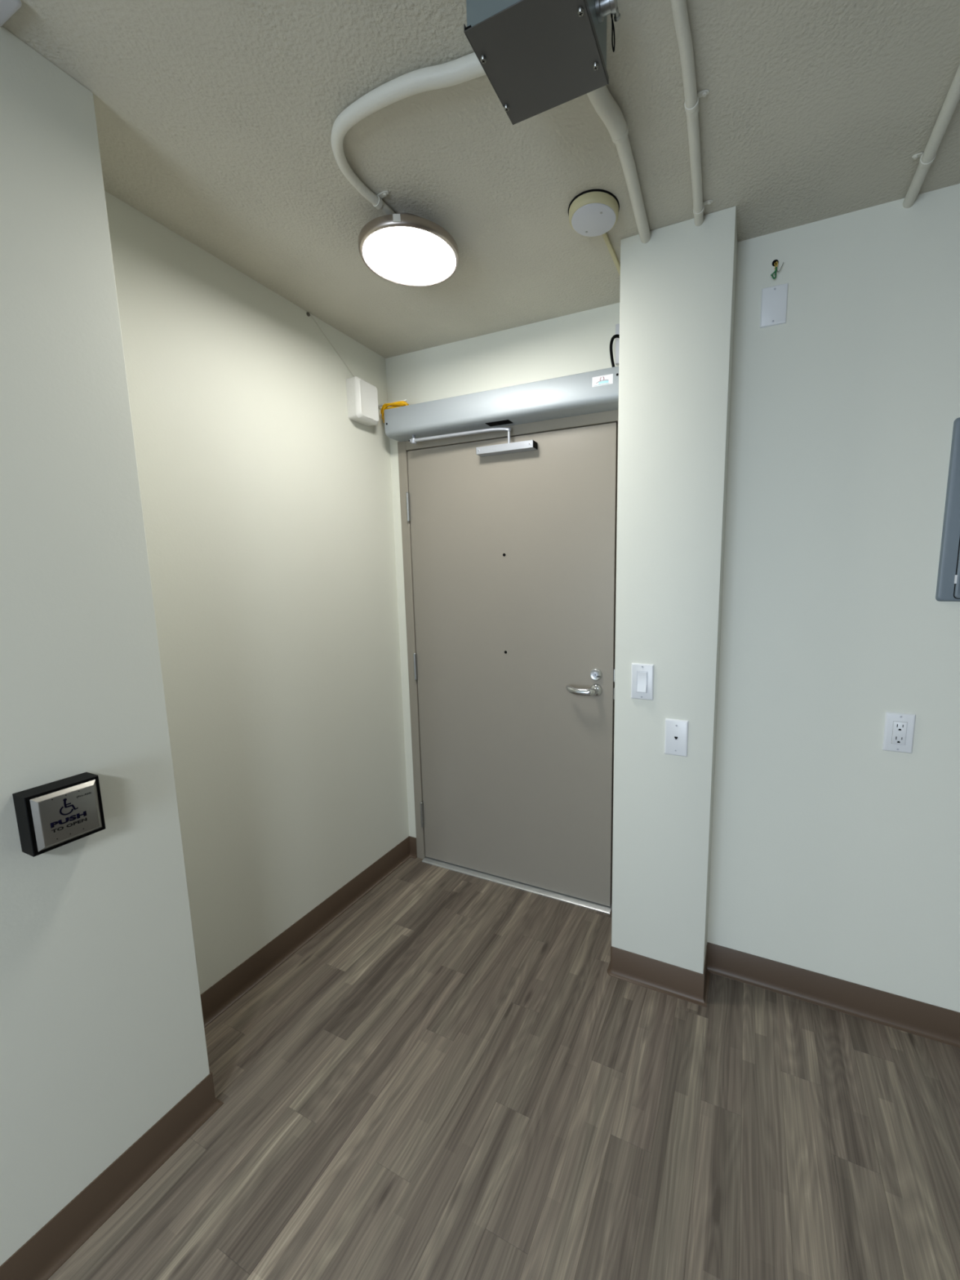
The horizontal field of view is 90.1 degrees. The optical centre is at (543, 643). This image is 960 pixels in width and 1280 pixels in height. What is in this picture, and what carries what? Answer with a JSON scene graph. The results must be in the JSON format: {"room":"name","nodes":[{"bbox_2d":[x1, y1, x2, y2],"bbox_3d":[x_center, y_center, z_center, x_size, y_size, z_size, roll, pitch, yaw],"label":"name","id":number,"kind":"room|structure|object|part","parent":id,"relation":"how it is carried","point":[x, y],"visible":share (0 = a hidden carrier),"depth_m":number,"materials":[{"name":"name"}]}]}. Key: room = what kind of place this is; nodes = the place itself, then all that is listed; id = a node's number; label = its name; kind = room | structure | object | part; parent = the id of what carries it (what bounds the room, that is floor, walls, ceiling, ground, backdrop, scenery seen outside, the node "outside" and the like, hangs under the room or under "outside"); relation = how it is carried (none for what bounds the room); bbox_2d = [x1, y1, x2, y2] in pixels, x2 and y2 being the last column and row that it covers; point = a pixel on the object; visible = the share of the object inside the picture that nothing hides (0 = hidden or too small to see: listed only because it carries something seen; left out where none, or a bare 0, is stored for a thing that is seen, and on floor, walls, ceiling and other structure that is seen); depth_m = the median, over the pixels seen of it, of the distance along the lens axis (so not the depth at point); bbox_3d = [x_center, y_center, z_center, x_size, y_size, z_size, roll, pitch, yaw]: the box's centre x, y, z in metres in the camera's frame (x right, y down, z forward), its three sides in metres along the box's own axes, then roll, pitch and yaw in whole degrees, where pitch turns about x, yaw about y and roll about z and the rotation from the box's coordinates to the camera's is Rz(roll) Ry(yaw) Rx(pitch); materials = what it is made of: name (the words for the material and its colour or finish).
{"room":"apartment entryway","nodes":[
{"label":"apartment entryway","id":0,"kind":"room"},
{"bbox_2d":[0,26,209,1266],"bbox_3d":[-1.727,0.275,-0.357,0.393,2.336,3.366,3,9,23],"label":"wall","id":1,"kind":"structure","parent":0,"point":[102,1030],"depth_m":0.95,"materials":[{"name":"paint"}]},
{"bbox_2d":[12,772,105,857],"bbox_3d":[-0.938,0.330,0.926,0.055,0.115,0.108,3,9,23],"label":"door opener button","id":2,"kind":"object","parent":1,"relation":"attached to","point":[51,815],"visible":1,"depth_m":0.90,"materials":[{"name":"black plastic"}]},
{"bbox_3d":[-0.920,0.331,0.918,0.015,0.102,0.096,3,9,23],"label":"steel plate","id":3,"kind":"part","parent":2,"relation":"part of","materials":[{"name":"silver metal"}]},
{"bbox_2d":[0,835,417,1279],"bbox_3d":[-1.432,1.312,0.284,0.289,0.103,4.500,3,9,23],"label":"baseboard","id":4,"kind":"structure","parent":1,"relation":"attached to","point":[41,1256],"depth_m":1.16,"materials":[{"name":"plastic"}]},
{"bbox_2d":[104,191,408,994],"bbox_3d":[-0.964,-0.019,1.743,0.120,2.336,1.134,3,9,23],"label":"wall","id":5,"kind":"structure","parent":0,"point":[268,513],"depth_m":1.60,"materials":[{"name":"paint"}]},
{"bbox_2d":[306,311,354,377],"bbox_3d":[-0.806,-1.127,1.820,0.005,0.161,0.231,3,9,23],"label":"cable","id":6,"kind":"object","parent":5,"relation":"attached to","point":[308,313],"visible":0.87,"depth_m":1.78,"materials":[{"name":"grey metal"}]},
{"bbox_2d":[346,376,378,426],"bbox_3d":[-0.733,-0.983,1.932,0.064,0.157,0.119,3,9,23],"label":"utility box","id":7,"kind":"object","parent":5,"relation":"attached to","point":[362,395],"visible":1,"depth_m":1.90,"materials":[{"name":"white plastic"}]},
{"bbox_2d":[0,0,959,358],"bbox_3d":[0.540,-0.906,-0.857,4.900,0.132,4.850,3,9,23],"label":"ceiling","id":8,"kind":"structure","parent":0,"point":[215,119],"depth_m":1.03,"materials":[{"name":"paint"}]},
{"bbox_2d":[357,212,459,287],"bbox_3d":[-0.377,-1.110,1.332,0.273,0.071,0.273,3,9,23],"label":"ceiling light","id":9,"kind":"object","parent":8,"relation":"attached to","point":[401,248],"visible":1,"depth_m":1.30,"materials":[{"name":"silver metal"}]},
{"bbox_2d":[363,226,455,284],"bbox_3d":[-0.376,-1.085,1.336,0.250,0.017,0.250,3,9,23],"label":"diffuser","id":10,"kind":"object","parent":9,"relation":"attached to","point":[401,255],"depth_m":1.31,"materials":[{"name":"white plastic"}]},
{"bbox_2d":[330,52,486,215],"bbox_3d":[-0.308,-1.083,0.997,0.207,0.035,0.530,-7,10,-39],"label":"conduit","id":11,"kind":"object","parent":8,"relation":"attached to","point":[466,68],"visible":0.94,"depth_m":0.92,"materials":[{"name":"white metal"}]},
{"bbox_2d":[463,0,620,124],"bbox_3d":[0.007,-1.020,0.779,0.218,0.104,0.170,3,9,23],"label":"junction box","id":12,"kind":"object","parent":8,"relation":"attached to","point":[537,56],"visible":1,"depth_m":0.78,"materials":[{"name":"grey metal"}]},
{"bbox_2d":[568,189,619,236],"bbox_3d":[0.130,-1.124,1.248,0.134,0.029,0.134,3,9,23],"label":"smoke detector","id":13,"kind":"object","parent":8,"relation":"attached to","point":[591,212],"visible":1,"depth_m":1.22,"materials":[{"name":"plastic"}]},
{"bbox_2d":[601,232,620,275],"bbox_3d":[0.234,-1.166,1.478,0.012,0.010,0.375,3,9,23],"label":"surface raceway","id":14,"kind":"object","parent":8,"relation":"attached to","point":[606,239],"visible":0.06,"depth_m":1.39,"materials":[{"name":"plastic"}]},
{"bbox_2d":[586,85,650,243],"bbox_3d":[0.183,-1.096,1.081,0.056,0.041,0.543,3,9,25],"label":"conduit","id":15,"kind":"object","parent":8,"relation":"attached to","point":[603,103],"visible":0.68,"depth_m":1.03,"materials":[{"name":"white metal"}]},
{"bbox_2d":[670,0,713,226],"bbox_3d":[0.238,-1.067,0.814,0.062,0.028,0.993,3,9,23],"label":"conduit","id":16,"kind":"object","parent":8,"relation":"attached to","point":[679,7],"visible":1,"depth_m":0.94,"materials":[{"name":"white metal"}]},
{"bbox_2d":[902,63,959,208],"bbox_3d":[0.709,-1.057,0.720,0.045,0.030,1.091,3,9,23],"label":"conduit","id":17,"kind":"object","parent":8,"relation":"attached to","point":[953,97],"visible":1,"depth_m":1.03,"materials":[{"name":"white metal"}]},
{"bbox_2d":[385,302,619,837],"bbox_3d":[-0.190,-0.073,2.089,1.265,2.336,0.120,3,9,23],"label":"wall","id":18,"kind":"structure","parent":0,"point":[577,343],"depth_m":1.90,"materials":[{"name":"paint"}]},
{"bbox_2d":[380,366,618,444],"bbox_3d":[-0.204,-0.890,1.859,1.063,0.214,0.101,3,9,23],"label":"operator","id":19,"kind":"object","parent":18,"relation":"attached to","point":[597,391],"depth_m":1.80,"materials":[{"name":"metal"}]},
{"bbox_2d":[377,400,407,407],"bbox_3d":[-0.646,-1.018,2.013,0.156,0.006,0.008,3,9,23],"label":"cable raceway","id":20,"kind":"object","parent":19,"relation":"on","point":[380,405],"visible":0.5,"depth_m":2.01,"materials":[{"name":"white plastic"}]},
{"bbox_3d":[-0.633,-0.981,2.020,0.139,0.071,0.070,3,9,23],"label":"cable coil","id":21,"kind":"part","parent":19,"relation":"part of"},
{"bbox_3d":[-0.352,-0.846,1.927,0.457,0.017,0.024,2,8,20],"label":"opener arm","id":22,"kind":"part","parent":19,"relation":"part of","materials":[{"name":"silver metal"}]},
{"bbox_2d":[397,409,618,914],"bbox_3d":[-0.152,0.110,2.058,1.044,1.982,0.182,3,9,23],"label":"door","id":23,"kind":"structure","parent":18,"relation":"in","point":[509,559],"depth_m":2.02,"materials":[{"name":"paint"}]},
{"bbox_2d":[475,440,537,456],"bbox_3d":[-0.151,-0.773,1.885,0.256,0.028,0.041,3,9,23],"label":"track","id":24,"kind":"object","parent":23,"relation":"attached to","point":[530,445],"visible":1,"depth_m":1.87,"materials":[{"name":"silver metal"}]},
{"bbox_3d":[0.201,0.188,1.869,0.051,0.051,0.043,3,9,23],"label":"lever handle","id":25,"kind":"part","parent":23,"relation":"part of","materials":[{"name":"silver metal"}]},
{"bbox_2d":[614,323,619,364],"bbox_3d":[0.292,-1.055,1.665,0.084,0.130,0.018,3,9,23],"label":"outlet box","id":26,"kind":"object","parent":18,"relation":"attached to","point":[617,326],"visible":0.2,"depth_m":1.67,"materials":[{"name":"white plastic"}]},
{"bbox_2d":[609,334,619,367],"bbox_3d":[0.237,-1.009,1.655,0.087,0.130,0.040,0,8,3],"label":"lead","id":27,"kind":"object","parent":26,"relation":"attached to","point":[614,336],"visible":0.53,"depth_m":1.65,"materials":[{"name":"black plastic"}]},
{"bbox_2d":[48,857,959,1279],"bbox_3d":[0.558,1.520,-0.523,4.900,0.120,4.850,3,9,23],"label":"floor","id":28,"kind":"structure","parent":0,"point":[451,1078],"depth_m":1.21,"materials":[{"name":"laminate"}]},
{"bbox_2d":[611,205,737,973],"bbox_3d":[0.429,-0.009,1.594,0.306,2.336,0.308,3,9,23],"label":"wall pillar","id":29,"kind":"structure","parent":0,"point":[677,292],"depth_m":1.42,"materials":[{"name":"paint"}]},
{"bbox_2d":[631,662,653,700],"bbox_3d":[0.307,0.121,1.488,0.070,0.114,0.014,3,9,23],"label":"light switch","id":30,"kind":"object","parent":29,"relation":"attached to","point":[642,674],"visible":1,"depth_m":1.49,"materials":[{"name":"white plastic"}]},
{"bbox_3d":[0.308,0.121,1.490,0.034,0.068,0.003,3,9,23],"label":"rocker frame","id":31,"kind":"part","parent":30,"relation":"part of","materials":[{"name":"white plastic"}]},
{"bbox_2d":[606,944,710,1008],"bbox_3d":[0.428,1.100,1.726,0.337,0.103,0.293,3,9,23],"label":"baseboard","id":32,"kind":"structure","parent":29,"relation":"attached to","point":[688,985],"depth_m":1.60,"materials":[{"name":"plastic"}]},
{"bbox_2d":[664,718,688,756],"bbox_3d":[0.410,0.293,1.472,0.070,0.115,0.007,3,9,23],"label":"plate","id":33,"kind":"object","parent":29,"relation":"attached to","point":[676,734],"visible":1,"depth_m":1.47,"materials":[{"name":"white plastic"}]},
{"bbox_2d":[706,183,959,1012],"bbox_3d":[2.100,0.065,0.961,3.269,2.336,0.158,3,9,23],"label":"wall","id":34,"kind":"structure","parent":0,"point":[835,853],"depth_m":1.39,"materials":[{"name":"paint"}]},
{"bbox_2d":[760,283,788,328],"bbox_3d":[0.655,-0.963,1.353,0.068,0.104,0.006,3,9,23],"label":"blank plate","id":35,"kind":"object","parent":34,"relation":"attached to","point":[774,301],"visible":1,"depth_m":1.35,"materials":[{"name":"white plastic"}]},
{"bbox_2d":[770,259,783,279],"bbox_3d":[0.656,-1.054,1.335,0.033,0.056,0.017,3,9,23],"label":"wire bundle","id":36,"kind":"object","parent":34,"relation":"attached to","point":[775,263],"visible":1,"depth_m":1.33,"materials":[{"name":"green plastic"}]},
{"bbox_2d":[706,942,959,1048],"bbox_3d":[2.029,1.180,1.053,3.168,0.103,0.016,3,9,23],"label":"baseboard","id":37,"kind":"structure","parent":34,"relation":"attached to","point":[918,1018],"depth_m":1.52,"materials":[{"name":"plastic"}]},
{"bbox_2d":[882,711,915,753],"bbox_3d":[1.021,0.257,1.365,0.071,0.115,0.008,3,9,23],"label":"power outlet","id":38,"kind":"object","parent":34,"relation":"attached to","point":[899,728],"visible":1,"depth_m":1.36,"materials":[{"name":"white plastic"}]},
{"bbox_2d":[891,720,907,745],"bbox_3d":[1.020,0.257,1.363,0.033,0.067,0.001,3,9,23],"label":"receptacle","id":39,"kind":"object","parent":38,"relation":"attached to","point":[899,728],"depth_m":1.36,"materials":[{"name":"white plastic"}]},
{"bbox_2d":[935,417,959,601],"bbox_3d":[1.228,-0.340,1.187,0.358,0.473,0.016,3,9,23],"label":"electrical panel","id":40,"kind":"object","parent":34,"relation":"attached to","point":[948,587],"visible":1,"depth_m":1.26,"materials":[{"name":"grey metal"}]},
{"bbox_3d":[1.226,-0.329,1.184,0.284,0.434,0.005,3,9,23],"label":"panel door","id":41,"kind":"part","parent":40,"relation":"part of","materials":[{"name":"grey metal"}]}
]}

